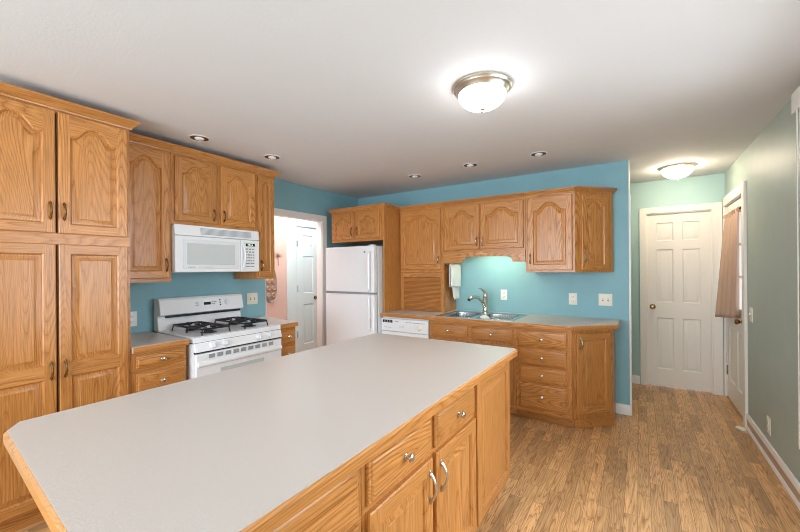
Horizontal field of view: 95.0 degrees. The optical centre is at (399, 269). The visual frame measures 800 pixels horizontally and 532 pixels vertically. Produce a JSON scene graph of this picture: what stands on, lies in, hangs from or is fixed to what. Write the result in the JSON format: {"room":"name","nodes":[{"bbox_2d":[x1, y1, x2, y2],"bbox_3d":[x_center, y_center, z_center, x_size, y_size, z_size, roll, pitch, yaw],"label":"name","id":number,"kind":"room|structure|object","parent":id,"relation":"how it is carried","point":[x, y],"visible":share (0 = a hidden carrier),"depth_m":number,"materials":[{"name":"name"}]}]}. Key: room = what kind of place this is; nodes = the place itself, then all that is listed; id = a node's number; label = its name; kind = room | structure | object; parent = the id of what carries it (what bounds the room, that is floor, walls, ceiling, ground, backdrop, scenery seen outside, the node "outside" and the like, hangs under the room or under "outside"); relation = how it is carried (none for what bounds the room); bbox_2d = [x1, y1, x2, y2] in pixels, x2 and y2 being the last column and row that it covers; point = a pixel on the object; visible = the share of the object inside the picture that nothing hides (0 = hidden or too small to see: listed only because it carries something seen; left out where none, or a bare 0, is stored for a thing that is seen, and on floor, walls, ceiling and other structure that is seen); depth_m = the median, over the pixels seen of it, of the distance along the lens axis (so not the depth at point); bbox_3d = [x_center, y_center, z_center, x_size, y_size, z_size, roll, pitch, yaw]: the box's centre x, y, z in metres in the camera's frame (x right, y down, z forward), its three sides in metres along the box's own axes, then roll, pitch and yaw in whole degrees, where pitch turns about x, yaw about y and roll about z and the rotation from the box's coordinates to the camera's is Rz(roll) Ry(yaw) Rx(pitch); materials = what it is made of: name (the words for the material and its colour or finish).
{"room":"kitchen","nodes":[
{"label":"kitchen","id":0,"kind":"room"},
{"bbox_2d":[130,179,357,332],"bbox_3d":[-2.390,0.207,2.632,0.085,2.420,6.585,0,0,33],"label":"wall","id":1,"kind":"structure","parent":0,"point":[287,195],"depth_m":3.73,"materials":[{"name":"teal paint"}]},
{"bbox_2d":[130,311,136,326],"bbox_3d":[-2.140,0.397,2.926,0.008,0.118,0.074,0,0,33],"label":"electrical outlet","id":2,"kind":"object","parent":1,"relation":"attached to","point":[133,315],"visible":0.73,"depth_m":2.93,"materials":[{"name":"white plastic"}]},
{"bbox_2d":[129,132,172,282],"bbox_3d":[-2.001,-0.431,2.766,0.421,1.058,0.367,0,0,33],"label":"upper cabinet","id":3,"kind":"object","parent":1,"relation":"attached to","point":[149,158],"visible":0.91,"depth_m":2.69,"materials":[{"name":"brown wood"}]},
{"bbox_2d":[170,144,258,230],"bbox_3d":[-1.696,-0.657,3.234,0.421,0.609,0.750,0,0,33],"label":"upper cabinet","id":4,"kind":"object","parent":1,"relation":"attached to","point":[208,190],"visible":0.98,"depth_m":3.08,"materials":[{"name":"brown wood"}]},
{"bbox_2d":[171,224,258,272],"bbox_3d":[-1.678,-0.163,3.225,0.452,0.376,0.744,0,0,33],"label":"microwave","id":5,"kind":"object","parent":4,"relation":"attached to","point":[193,248],"visible":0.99,"depth_m":3.06,"materials":[{"name":"white plastic"}]},
{"bbox_2d":[247,293,257,304],"bbox_3d":[-1.540,0.306,3.836,0.017,0.118,0.125,0,0,33],"label":"light switch","id":6,"kind":"object","parent":1,"relation":"attached to","point":[252,298],"visible":1,"depth_m":3.84,"materials":[{"name":"beige plastic"}]},
{"bbox_2d":[234,167,280,278],"bbox_3d":[-1.420,-0.435,3.654,0.421,1.058,0.252,0,0,33],"label":"upper cabinet","id":7,"kind":"object","parent":1,"relation":"attached to","point":[265,177],"visible":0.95,"depth_m":3.53,"materials":[{"name":"brown wood"}]},
{"bbox_2d":[274,208,326,347],"bbox_3d":[-1.240,0.364,4.374,0.101,2.090,0.940,0,0,33],"label":"trim","id":8,"kind":"structure","parent":1,"relation":"attached to","point":[321,221],"depth_m":4.69,"materials":[{"name":"white paint"}]},
{"bbox_2d":[266,216,316,319],"bbox_3d":[-1.788,0.203,5.055,0.130,2.420,2.500,0,0,33],"label":"wall","id":9,"kind":"structure","parent":0,"point":[277,309],"depth_m":5.12,"materials":[{"name":"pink paint"}]},
{"bbox_2d":[266,272,276,301],"bbox_3d":[-1.747,0.212,4.969,0.032,0.470,0.190,0,0,33],"label":"wall plaque","id":10,"kind":"object","parent":9,"relation":"attached to","point":[271,284],"visible":0.68,"depth_m":4.97,"materials":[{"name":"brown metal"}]},
{"bbox_2d":[286,220,316,352],"bbox_3d":[-1.424,0.355,5.520,0.068,2.110,0.725,0,0,33],"label":"trim","id":11,"kind":"structure","parent":9,"relation":"attached to","point":[291,260],"depth_m":5.27,"materials":[{"name":"white paint"}]},
{"bbox_2d":[296,227,316,352],"bbox_3d":[-1.370,0.392,5.530,0.106,2.020,0.454,0,0,33],"label":"door","id":12,"kind":"structure","parent":9,"relation":"in","point":[306,238],"depth_m":5.52,"materials":[{"name":"white paint"}]},
{"bbox_2d":[0,0,799,198],"bbox_3d":[-0.753,-1.045,2.262,5.475,0.060,7.970,0,0,33],"label":"ceiling","id":13,"kind":"structure","parent":0,"point":[354,98],"depth_m":1.94,"materials":[{"name":"white paint"}]},
{"bbox_2d":[188,135,210,141],"bbox_3d":[-1.543,-1.000,2.821,0.152,0.016,0.152,0,0,33],"label":"recessed light","id":14,"kind":"object","parent":13,"relation":"in","point":[199,138],"visible":1,"depth_m":2.81,"materials":[{"name":"white paint"}]},
{"bbox_2d":[263,154,280,159],"bbox_3d":[-1.153,-1.003,3.307,0.152,0.016,0.152,0,0,33],"label":"recessed light","id":15,"kind":"object","parent":13,"relation":"in","point":[269,156],"visible":1,"depth_m":3.29,"materials":[{"name":"white paint"}]},
{"bbox_2d":[408,174,421,177],"bbox_3d":[0.164,-1.013,4.023,0.152,0.016,0.152,0,0,33],"label":"recessed light","id":16,"kind":"object","parent":13,"relation":"in","point":[413,175],"visible":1,"depth_m":4.00,"materials":[{"name":"white paint"}]},
{"bbox_2d":[462,163,477,167],"bbox_3d":[0.691,-1.016,3.606,0.152,0.016,0.152,0,0,33],"label":"recessed light","id":17,"kind":"object","parent":13,"relation":"in","point":[468,165],"visible":1,"depth_m":3.58,"materials":[{"name":"white paint"}]},
{"bbox_2d":[453,71,511,112],"bbox_3d":[0.460,-0.950,2.055,0.326,0.146,0.326,0,0,33],"label":"ceiling light","id":18,"kind":"object","parent":13,"relation":"attached to","point":[481,92],"visible":1,"depth_m":1.96,"materials":[{"name":"white glass"}]},
{"bbox_2d":[530,151,547,156],"bbox_3d":[1.238,-1.020,3.272,0.152,0.016,0.152,0,0,33],"label":"recessed light","id":19,"kind":"object","parent":13,"relation":"in","point":[539,153],"visible":1,"depth_m":3.25,"materials":[{"name":"white paint"}]},
{"bbox_2d":[657,162,697,179],"bbox_3d":[2.814,-0.973,3.723,0.330,0.134,0.330,0,0,33],"label":"ceiling light","id":20,"kind":"object","parent":13,"relation":"attached to","point":[676,171],"visible":1,"depth_m":3.64,"materials":[{"name":"white glass"}]},
{"bbox_2d":[15,383,799,531],"bbox_3d":[-0.735,1.430,2.262,5.475,0.050,7.970,0,0,33],"label":"floor","id":21,"kind":"structure","parent":0,"point":[681,462],"depth_m":2.46,"materials":[{"name":"laminate"}]},
{"bbox_2d":[0,81,139,531],"bbox_3d":[-2.175,0.229,2.259,0.677,2.374,0.766,0,0,33],"label":"pantry cabinet","id":22,"kind":"object","parent":21,"relation":"on","point":[65,331],"visible":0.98,"depth_m":2.08,"materials":[{"name":"brown wood"}]},
{"bbox_2d":[131,345,185,393],"bbox_3d":[-1.891,0.981,2.688,0.674,0.863,0.346,0,0,33],"label":"base cabinet","id":23,"kind":"object","parent":21,"relation":"on","point":[162,367],"visible":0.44,"depth_m":2.50,"materials":[{"name":"brown wood"}]},
{"bbox_2d":[131,331,188,353],"bbox_3d":[-1.899,0.529,2.692,0.664,0.040,0.347,0,0,33],"label":"countertop","id":24,"kind":"structure","parent":23,"relation":"on","point":[146,341],"depth_m":2.59,"materials":[{"name":"laminate"}]},
{"bbox_2d":[154,293,281,379],"bbox_3d":[-1.542,0.825,3.161,0.701,1.172,0.770,0,0,33],"label":"gas range","id":25,"kind":"object","parent":21,"relation":"on","point":[220,339],"visible":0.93,"depth_m":3.05,"materials":[{"name":"white metal"}]},
{"bbox_2d":[157,321,280,343],"bbox_3d":[-1.529,0.526,3.151,0.569,0.046,0.770,0,0,33],"label":"cooktop","id":26,"kind":"object","parent":25,"relation":"in","point":[236,331],"depth_m":3.00,"materials":[{"name":"white metal"}]},
{"bbox_2d":[280,327,294,356],"bbox_3d":[-1.298,0.977,3.593,0.674,0.863,0.207,0,0,33],"label":"base cabinet","id":27,"kind":"object","parent":21,"relation":"on","point":[288,334],"visible":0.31,"depth_m":3.42,"materials":[{"name":"brown wood"}]},
{"bbox_2d":[247,316,297,328],"bbox_3d":[-1.277,0.524,3.643,0.664,0.040,0.322,0,0,33],"label":"countertop","id":28,"kind":"structure","parent":27,"relation":"on","point":[283,323],"depth_m":3.48,"materials":[{"name":"laminate"}]},
{"bbox_2d":[272,468,360,531],"bbox_3d":[-0.510,0.971,1.039,0.718,0.864,0.512,0,0,33],"label":"base cabinet","id":29,"kind":"object","parent":21,"relation":"on","point":[338,509],"visible":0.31,"depth_m":0.96,"materials":[{"name":"brown wood"}]},
{"bbox_2d":[3,333,517,531],"bbox_3d":[-0.296,0.517,1.698,1.097,0.040,2.086,0,0,33],"label":"countertop","id":30,"kind":"structure","parent":29,"relation":"on","point":[247,448],"depth_m":1.10,"materials":[{"name":"laminate"}]},
{"bbox_2d":[326,244,382,344],"bbox_3d":[-0.400,0.562,4.610,0.745,1.682,0.827,0,0,33],"label":"refrigerator","id":31,"kind":"object","parent":21,"relation":"on","point":[354,274],"visible":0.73,"depth_m":4.27,"materials":[{"name":"white metal"}]},
{"bbox_2d":[381,316,429,338],"bbox_3d":[0.208,0.969,4.294,0.606,0.860,0.653,0,0,33],"label":"dishwasher","id":32,"kind":"object","parent":21,"relation":"on","point":[420,328],"visible":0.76,"depth_m":4.03,"materials":[{"name":"white plastic"}]},
{"bbox_2d":[361,387,476,531],"bbox_3d":[-0.131,0.968,1.615,0.720,0.864,0.864,0,0,33],"label":"base cabinet","id":33,"kind":"object","parent":21,"relation":"on","point":[425,481],"visible":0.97,"depth_m":1.39,"materials":[{"name":"brown wood"}]},
{"bbox_2d":[430,320,518,415],"bbox_3d":[0.865,0.961,3.904,0.908,0.863,0.721,0,0,33],"label":"base cabinet","id":34,"kind":"object","parent":21,"relation":"on","point":[483,334],"visible":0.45,"depth_m":3.55,"materials":[{"name":"brown wood"}]},
{"bbox_2d":[380,310,620,330],"bbox_3d":[0.946,0.508,3.852,2.326,0.040,0.718,0,0,33],"label":"countertop","id":35,"kind":"structure","parent":34,"relation":"on","point":[551,322],"depth_m":3.48,"materials":[{"name":"laminate"}]},
{"bbox_2d":[381,203,404,311],"bbox_3d":[0.001,-0.131,4.471,0.055,1.250,0.709,0,0,33],"label":"end panel","id":36,"kind":"object","parent":35,"relation":"on","point":[391,213],"visible":0.69,"depth_m":4.33,"materials":[{"name":"brown wood"}]},
{"bbox_2d":[401,272,455,311],"bbox_3d":[0.344,0.265,4.471,0.585,0.453,0.337,0,0,33],"label":"appliance garage","id":37,"kind":"object","parent":35,"relation":"on","point":[420,291],"visible":0.91,"depth_m":4.32,"materials":[{"name":"brown wood"}]},
{"bbox_2d":[467,288,488,312],"bbox_3d":[0.850,0.344,3.981,0.067,0.281,0.376,0,0,42],"label":"faucet","id":38,"kind":"object","parent":35,"relation":"on","point":[484,301],"visible":1,"depth_m":4.07,"materials":[{"name":"silver metal"}]},
{"bbox_2d":[435,310,527,321],"bbox_3d":[0.865,0.571,3.877,0.810,0.176,0.580,0,0,33],"label":"sink","id":39,"kind":"object","parent":35,"relation":"in","point":[459,313],"visible":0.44,"depth_m":3.95,"materials":[{"name":"silver metal"}]},
{"bbox_2d":[443,312,483,316],"bbox_3d":[0.687,0.572,3.948,0.323,0.176,0.423,0,0,33],"label":"basin","id":40,"kind":"object","parent":39,"relation":"in","point":[453,314],"depth_m":4.12,"materials":[{"name":"silver metal"}]},
{"bbox_2d":[477,314,517,319],"bbox_3d":[1.001,0.570,3.743,0.323,0.176,0.423,0,0,33],"label":"basin","id":41,"kind":"object","parent":39,"relation":"in","point":[502,316],"depth_m":3.92,"materials":[{"name":"silver metal"}]},
{"bbox_2d":[473,362,509,526],"bbox_3d":[0.244,0.966,2.218,0.687,0.864,0.552,0,0,33],"label":"base cabinet","id":42,"kind":"object","parent":21,"relation":"on","point":[492,394],"visible":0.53,"depth_m":1.98,"materials":[{"name":"brown wood"}]},
{"bbox_2d":[516,327,574,426],"bbox_3d":[1.445,0.957,3.526,0.475,0.863,0.718,0,0,33],"label":"base cabinet","id":43,"kind":"object","parent":21,"relation":"on","point":[544,359],"visible":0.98,"depth_m":3.25,"materials":[{"name":"brown wood"}]},
{"bbox_2d":[572,329,615,427],"bbox_3d":[1.779,0.955,3.339,0.285,0.863,0.666,0,0,33],"label":"base cabinet","id":44,"kind":"object","parent":21,"relation":"on","point":[593,351],"visible":0.94,"depth_m":3.16,"materials":[{"name":"brown wood"}]},
{"bbox_2d":[727,396,742,420],"bbox_3d":[3.330,1.368,3.570,0.104,0.016,0.832,0,0,33],"label":"threshold","id":45,"kind":"object","parent":21,"relation":"on","point":[729,399],"visible":0.21,"depth_m":3.60,"materials":[{"name":"brown wood"}]},
{"bbox_2d":[735,426,745,430],"bbox_3d":[2.941,1.373,3.163,0.060,0.011,0.090,0,0,-2],"label":"doorstop","id":46,"kind":"object","parent":21,"relation":"on","point":[737,427],"visible":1,"depth_m":3.15,"materials":[{"name":"white plastic"}]},
{"bbox_2d":[358,160,629,404],"bbox_3d":[0.823,0.184,4.440,3.312,2.420,0.130,0,0,33],"label":"wall","id":47,"kind":"structure","parent":0,"point":[541,293],"depth_m":3.85,"materials":[{"name":"teal paint"}]},
{"bbox_2d":[327,203,382,245],"bbox_3d":[-0.381,-0.544,4.709,0.837,0.418,0.726,0,0,33],"label":"upper cabinet","id":48,"kind":"object","parent":47,"relation":"attached to","point":[357,225],"visible":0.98,"depth_m":4.42,"materials":[{"name":"brown wood"}]},
{"bbox_2d":[399,202,454,272],"bbox_3d":[0.325,-0.360,4.448,0.585,0.796,0.391,0,0,33],"label":"upper cabinet","id":49,"kind":"object","parent":47,"relation":"attached to","point":[421,226],"visible":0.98,"depth_m":4.30,"materials":[{"name":"brown wood"}]},
{"bbox_2d":[442,192,525,262],"bbox_3d":[0.952,-0.418,4.038,0.912,0.689,0.391,0,0,33],"label":"upper cabinet","id":50,"kind":"object","parent":47,"relation":"attached to","point":[490,225],"visible":0.99,"depth_m":3.88,"materials":[{"name":"brown wood"}]},
{"bbox_2d":[501,290,506,299],"bbox_3d":[1.169,0.289,4.130,0.074,0.118,0.008,0,0,33],"label":"electrical outlet","id":51,"kind":"object","parent":47,"relation":"attached to","point":[503,292],"visible":1,"depth_m":4.13,"materials":[{"name":"white plastic"}]},
{"bbox_2d":[524,186,574,271],"bbox_3d":[1.523,-0.369,3.664,0.450,0.796,0.391,0,0,33],"label":"upper cabinet","id":52,"kind":"object","parent":47,"relation":"attached to","point":[550,213],"visible":0.98,"depth_m":3.52,"materials":[{"name":"brown wood"}]},
{"bbox_2d":[569,293,576,304],"bbox_3d":[1.763,0.302,3.741,0.076,0.118,0.008,0,0,33],"label":"electrical outlet","id":53,"kind":"object","parent":47,"relation":"attached to","point":[572,296],"visible":1,"depth_m":3.74,"materials":[{"name":"beige plastic"}]},
{"bbox_2d":[575,186,616,271],"bbox_3d":[1.855,-0.371,3.464,0.325,0.796,0.363,0,0,33],"label":"upper cabinet","id":54,"kind":"object","parent":47,"relation":"attached to","point":[593,205],"visible":1,"depth_m":3.44,"materials":[{"name":"brown wood"}]},
{"bbox_2d":[599,294,611,305],"bbox_3d":[2.004,0.299,3.579,0.118,0.118,0.017,0,0,33],"label":"light switch","id":55,"kind":"object","parent":47,"relation":"attached to","point":[604,299],"visible":1,"depth_m":3.58,"materials":[{"name":"beige plastic"}]},
{"bbox_2d":[616,403,629,415],"bbox_3d":[2.128,1.337,3.506,0.117,0.095,0.013,0,0,33],"label":"baseboard","id":56,"kind":"structure","parent":47,"relation":"attached to","point":[624,409],"depth_m":3.50,"materials":[{"name":"white paint"}]},
{"bbox_2d":[628,160,631,415],"bbox_3d":[2.216,0.174,3.530,0.016,2.420,0.157,0,0,33],"label":"trim","id":57,"kind":"structure","parent":47,"relation":"attached to","point":[629,196],"depth_m":3.47,"materials":[{"name":"white paint"}]},
{"bbox_3d":[0.620,-0.056,4.309,0.056,0.030,0.316,0,0,33],"label":"towel bar","id":58,"kind":"object","parent":47,"relation":"attached to","visible":0},
{"bbox_2d":[449,263,460,298],"bbox_3d":[0.645,0.143,4.288,0.040,0.420,0.283,0,0,33],"label":"towel","id":59,"kind":"object","parent":58,"relation":"hanging from","point":[454,269],"visible":1,"depth_m":4.29,"materials":[{"name":"white paper"}]},
{"bbox_2d":[630,173,724,375],"bbox_3d":[2.569,0.172,4.677,2.375,2.420,0.100,0,0,33],"label":"wall","id":60,"kind":"structure","parent":0,"point":[703,189],"depth_m":4.33,"materials":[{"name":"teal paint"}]},
{"bbox_2d":[632,375,639,383],"bbox_3d":[2.219,1.337,4.845,1.592,0.095,0.013,0,0,33],"label":"baseboard","id":61,"kind":"structure","parent":60,"relation":"attached to","point":[635,379],"depth_m":4.43,"materials":[{"name":"white paint"}]},
{"bbox_2d":[647,211,711,391],"bbox_3d":[3.192,0.361,4.207,0.594,2.012,0.106,0,0,33],"label":"door","id":62,"kind":"structure","parent":60,"relation":"in","point":[678,244],"depth_m":4.21,"materials":[{"name":"beige paint"}]},
{"bbox_2d":[639,202,723,395],"bbox_3d":[3.224,0.324,4.239,0.757,2.105,0.118,0,0,33],"label":"trim","id":63,"kind":"structure","parent":60,"relation":"attached to","point":[716,219],"depth_m":4.05,"materials":[{"name":"beige paint"}]},
{"bbox_2d":[725,99,799,482],"bbox_3d":[1.505,0.179,0.791,0.100,2.420,7.770,0,0,33],"label":"wall","id":64,"kind":"structure","parent":0,"point":[768,164],"depth_m":2.54,"materials":[{"name":"green paint"}]},
{"bbox_2d":[726,198,742,416],"bbox_3d":[3.279,0.348,3.604,0.111,2.020,0.838,0,0,33],"label":"door","id":65,"kind":"structure","parent":64,"relation":"in","point":[734,367],"depth_m":3.58,"materials":[{"name":"beige paint"}]},
{"bbox_3d":[3.285,-0.554,3.608,0.047,0.024,0.784,0,0,33],"label":"curtain rod","id":66,"kind":"object","parent":65,"relation":"attached to","visible":0},
{"bbox_2d":[715,206,740,317],"bbox_3d":[3.262,-0.029,3.655,0.123,1.092,0.701,0,0,33],"label":"curtain","id":67,"kind":"object","parent":66,"relation":"hanging from","point":[727,303],"visible":1,"depth_m":3.59,"materials":[{"name":"beige fabric"}]},
{"bbox_2d":[723,181,747,427],"bbox_3d":[3.296,0.304,3.546,0.122,2.145,0.961,0,0,33],"label":"trim","id":68,"kind":"structure","parent":64,"relation":"attached to","point":[740,191],"depth_m":3.20,"materials":[{"name":"beige paint"}]},
{"bbox_2d":[749,307,752,322],"bbox_3d":[2.916,0.379,3.053,0.017,0.118,0.078,0,0,33],"label":"light switch","id":69,"kind":"object","parent":64,"relation":"attached to","point":[751,309],"visible":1,"depth_m":3.03,"materials":[{"name":"beige plastic"}]},
{"bbox_2d":[767,415,770,435],"bbox_3d":[2.665,1.129,2.654,0.008,0.118,0.078,0,0,33],"label":"electrical outlet","id":70,"kind":"object","parent":64,"relation":"attached to","point":[768,418],"visible":1,"depth_m":2.63,"materials":[{"name":"beige plastic"}]},
{"bbox_2d":[746,414,799,509],"bbox_3d":[1.168,1.327,0.371,0.018,0.130,6.689,0,0,33],"label":"baseboard","id":71,"kind":"structure","parent":64,"relation":"attached to","point":[786,477],"depth_m":2.48,"materials":[{"name":"white paint"}]},
{"bbox_2d":[791,86,799,448],"bbox_3d":[1.661,0.000,1.202,0.084,1.967,2.090,0,0,33],"label":"vertical blind","id":72,"kind":"object","parent":64,"relation":"attached to","point":[795,97],"visible":1,"depth_m":2.00,"materials":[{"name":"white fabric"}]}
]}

